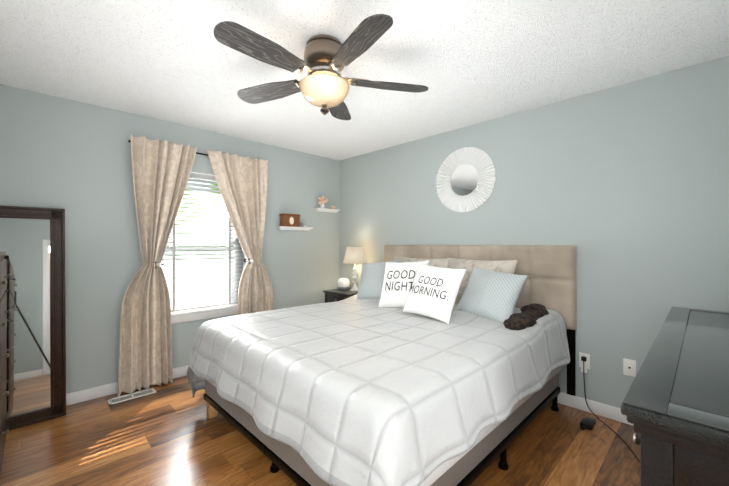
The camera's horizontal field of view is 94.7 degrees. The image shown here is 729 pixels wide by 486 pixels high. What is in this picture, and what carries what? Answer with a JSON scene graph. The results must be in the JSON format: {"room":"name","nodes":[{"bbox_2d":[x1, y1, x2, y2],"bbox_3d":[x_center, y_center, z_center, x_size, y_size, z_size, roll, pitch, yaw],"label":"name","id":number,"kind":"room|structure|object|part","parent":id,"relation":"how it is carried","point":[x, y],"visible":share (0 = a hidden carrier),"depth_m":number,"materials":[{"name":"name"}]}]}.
{"room":"bedroom","nodes":[
{"label":"bedroom","id":0,"kind":"room"},
{"bbox_2d":[0,84,339,393],"bbox_3d":[-1.734,0.074,3.405,4.050,2.440,0.150,0,0,-45],"label":"wall","id":1,"kind":"structure","parent":0,"point":[72,158],"depth_m":2.86,"materials":[{"name":"grey paint"}]},
{"bbox_2d":[66,365,188,405],"bbox_3d":[-1.677,1.246,3.346,3.750,0.095,0.012,0,0,-45],"label":"baseboard","id":2,"kind":"structure","parent":1,"relation":"attached to","point":[90,393],"depth_m":2.80,"materials":[{"name":"white wood"}]},
{"bbox_2d":[117,134,273,396],"bbox_3d":[-1.570,0.175,3.339,1.451,2.214,0.173,0,0,-45],"label":"curtains","id":3,"kind":"object","parent":1,"relation":"attached to","point":[161,171],"visible":0.83,"depth_m":3.05,"materials":[{"name":"beige fabric"}]},
{"bbox_2d":[166,172,241,308],"bbox_3d":[-1.673,-0.006,3.449,0.860,1.400,0.124,0,0,-45],"label":"window","id":4,"kind":"structure","parent":1,"relation":"in","point":[208,242],"depth_m":3.51,"materials":[{"name":"white"}]},
{"bbox_2d":[161,173,242,311],"bbox_3d":[-1.657,-0.018,3.433,0.848,1.364,0.056,0,0,-45],"label":"window blinds","id":5,"kind":"object","parent":4,"relation":"attached to","point":[232,264],"visible":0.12,"depth_m":3.43,"materials":[{"name":"grey plastic"}]},
{"bbox_2d":[171,304,237,323],"bbox_3d":[-1.639,0.719,3.415,0.920,0.101,0.120,0,0,-45],"label":"window sill","id":6,"kind":"structure","parent":1,"relation":"attached to","point":[197,314],"depth_m":3.37,"materials":[{"name":"white wood"}]},
{"bbox_2d":[276,226,312,230],"bbox_3d":[-0.847,-0.176,4.101,0.470,0.040,0.104,0,0,-45],"label":"shelf","id":7,"kind":"object","parent":1,"relation":"attached to","point":[293,228],"visible":1,"depth_m":4.05,"materials":[{"name":"white paint"}]},
{"bbox_2d":[279,213,299,226],"bbox_3d":[-0.899,-0.272,4.047,0.244,0.150,0.090,0,0,-45],"label":"box","id":8,"kind":"object","parent":7,"relation":"on","point":[291,220],"visible":0.96,"depth_m":4.00,"materials":[{"name":"brown wood"}]},
{"bbox_2d":[313,208,339,212],"bbox_3d":[-0.497,-0.430,4.447,0.375,0.040,0.104,0,0,-45],"label":"shelf","id":9,"kind":"object","parent":1,"relation":"attached to","point":[326,210],"visible":1,"depth_m":4.40,"materials":[{"name":"white paint"}]},
{"bbox_2d":[318,196,327,207],"bbox_3d":[-0.548,-0.536,4.400,0.148,0.169,0.091,0,0,-45],"label":"vase","id":10,"kind":"object","parent":9,"relation":"on","point":[322,200],"visible":0.94,"depth_m":4.37,"materials":[{"name":"white ceramic"}]},
{"bbox_2d":[0,375,639,485],"bbox_3d":[0.158,1.343,0.917,4.850,0.100,6.350,0,0,-45],"label":"floor","id":11,"kind":"structure","parent":0,"point":[171,434],"depth_m":2.09,"materials":[{"name":"brown wood"}]},
{"bbox_2d":[0,252,10,475],"bbox_3d":[-2.259,0.675,1.722,0.600,1.236,1.014,0,0,-45],"label":"chest","id":12,"kind":"object","parent":11,"relation":"on","point":[4,356],"visible":1,"depth_m":1.98,"materials":[{"name":"brown wood"}]},
{"bbox_2d":[0,205,65,429],"bbox_3d":[-2.551,0.513,2.339,0.700,1.565,0.045,0,-6,-45],"label":"floor mirror","id":13,"kind":"object","parent":11,"relation":"on","point":[32,242],"visible":1,"depth_m":2.46,"materials":[{"name":"brown wood"}]},
{"label":"glass","id":14,"kind":"part","parent":13,"relation":"part of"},
{"bbox_2d":[107,388,155,404],"bbox_3d":[-1.958,1.291,2.833,0.330,0.006,0.120,0,0,-45],"label":"floor vent","id":15,"kind":"object","parent":11,"relation":"in","point":[115,400],"visible":0.98,"depth_m":2.82,"materials":[{"name":"white plastic"}]},
{"bbox_2d":[323,288,357,302],"bbox_3d":[-0.203,0.944,4.178,0.424,0.700,0.480,0,0,-45],"label":"nightstand","id":16,"kind":"object","parent":11,"relation":"on","point":[333,295],"visible":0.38,"depth_m":4.08,"materials":[{"name":"brown wood"}]},
{"bbox_2d":[337,278,349,289],"bbox_3d":[-0.268,0.520,4.275,0.166,0.145,0.166,0,0,-45],"label":"diffuser","id":17,"kind":"object","parent":16,"relation":"on","point":[343,283],"visible":1,"depth_m":4.21,"materials":[{"name":"white ceramic"}]},
{"bbox_2d":[343,247,366,290],"bbox_3d":[-0.120,0.321,4.190,0.296,0.544,0.296,0,0,-45],"label":"table lamp","id":18,"kind":"object","parent":16,"relation":"on","point":[354,255],"visible":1,"depth_m":4.10,"materials":[{"name":"white ceramic"}]},
{"bbox_3d":[-0.120,0.150,4.190,0.296,0.200,0.296,0,0,-45],"label":"lamp shade","id":19,"kind":"part","parent":18,"relation":"part of","materials":[{"name":"beige fabric"}]},
{"bbox_2d":[187,245,576,485],"bbox_3d":[0.132,0.656,2.574,2.254,1.275,2.118,0,0,-45],"label":"bed","id":20,"kind":"object","parent":11,"relation":"on","point":[423,365],"visible":1,"depth_m":1.90,"materials":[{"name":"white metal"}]},
{"bbox_3d":[0.211,0.844,2.591,2.117,0.900,1.970,0,0,-45],"label":"frame","id":21,"kind":"part","parent":20,"relation":"part of","materials":[{"name":"white fabric"}]},
{"bbox_3d":[0.934,0.346,3.306,0.066,0.655,1.990,0,0,-45],"label":"headboard","id":22,"kind":"part","parent":20,"relation":"part of","materials":[{"name":"fabric"}]},
{"bbox_2d":[503,303,548,329],"bbox_3d":[1.198,0.535,2.446,0.624,0.134,0.188,0,0,-45],"label":"slippers","id":23,"kind":"object","parent":20,"relation":"on","point":[532,316],"depth_m":2.34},
{"bbox_2d":[580,416,595,429],"bbox_3d":[1.571,1.276,2.368,0.160,0.034,0.070,0,0,-45],"label":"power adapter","id":24,"kind":"object","parent":11,"relation":"on","point":[588,423],"visible":1,"depth_m":2.35,"materials":[{"name":"black plastic"}]},
{"bbox_2d":[621,306,728,485],"bbox_3d":[1.451,0.843,1.280,1.800,0.900,0.518,0,0,-45],"label":"dresser","id":25,"kind":"object","parent":11,"relation":"on","point":[675,407],"visible":1,"depth_m":0.83,"materials":[{"name":"black wood"}]},
{"bbox_2d":[0,0,728,160],"bbox_3d":[-0.295,-1.197,1.946,4.050,0.100,4.250,0,0,-45],"label":"ceiling","id":26,"kind":"structure","parent":0,"point":[469,62],"depth_m":2.06,"materials":[{"name":"white paint"}]},
{"bbox_2d":[214,14,427,119],"bbox_3d":[-0.254,-0.943,1.908,1.181,0.408,1.213,0,0,-45],"label":"ceiling fan","id":27,"kind":"object","parent":26,"relation":"hanging from","point":[324,84],"visible":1,"depth_m":1.83,"materials":[{"name":"brown wood"}]},
{"bbox_3d":[-0.231,-0.854,1.946,0.292,0.113,0.292,0,0,-45],"label":"lamp shade","id":28,"kind":"part","parent":27,"relation":"part of","materials":[{"name":"white glass"}]},
{"bbox_3d":[-0.238,-0.943,1.935,0.499,0.408,0.515,0,0,-45],"label":"motor","id":29,"kind":"part","parent":27,"relation":"part of","materials":[{"name":"brown metal"}]},
{"bbox_2d":[340,56,728,408],"bbox_3d":[1.146,0.074,3.262,0.150,2.440,4.100,0,0,-45],"label":"wall","id":30,"kind":"structure","parent":0,"point":[624,188],"depth_m":2.51,"materials":[{"name":"grey paint"}]},
{"bbox_2d":[436,147,495,211],"bbox_3d":[0.974,-0.621,3.303,0.036,0.636,0.636,0,0,-45],"label":"sunburst mirror","id":31,"kind":"object","parent":30,"relation":"attached to","point":[466,179],"visible":0.98,"depth_m":3.29,"materials":[{"name":"white paint"}]},
{"bbox_3d":[0.984,-0.621,3.313,0.006,0.314,0.314,0,0,-45],"label":"glass","id":32,"kind":"part","parent":31,"relation":"part of","materials":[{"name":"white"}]},
{"bbox_2d":[557,392,632,425],"bbox_3d":[1.035,1.246,3.257,0.012,0.095,3.950,0,0,-45],"label":"baseboard","id":33,"kind":"structure","parent":30,"relation":"attached to","point":[602,409],"depth_m":2.54,"materials":[{"name":"white wood"}]},
{"bbox_2d":[579,352,639,461],"bbox_3d":[1.615,1.061,2.164,0.721,0.461,0.564,0,0,-45],"label":"wall outlets","id":34,"kind":"object","parent":30,"relation":"attached to","point":[629,367],"visible":0.92,"depth_m":2.42,"materials":[{"name":"white plastic"}]},
{"label":"outside","id":35,"kind":"structure","parent":0,"visible":0},
{"bbox_2d":[162,178,233,303],"bbox_3d":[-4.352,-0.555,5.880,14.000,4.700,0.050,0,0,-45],"label":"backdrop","id":36,"kind":"structure","parent":35,"point":[201,233],"depth_m":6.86,"materials":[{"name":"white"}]}
]}

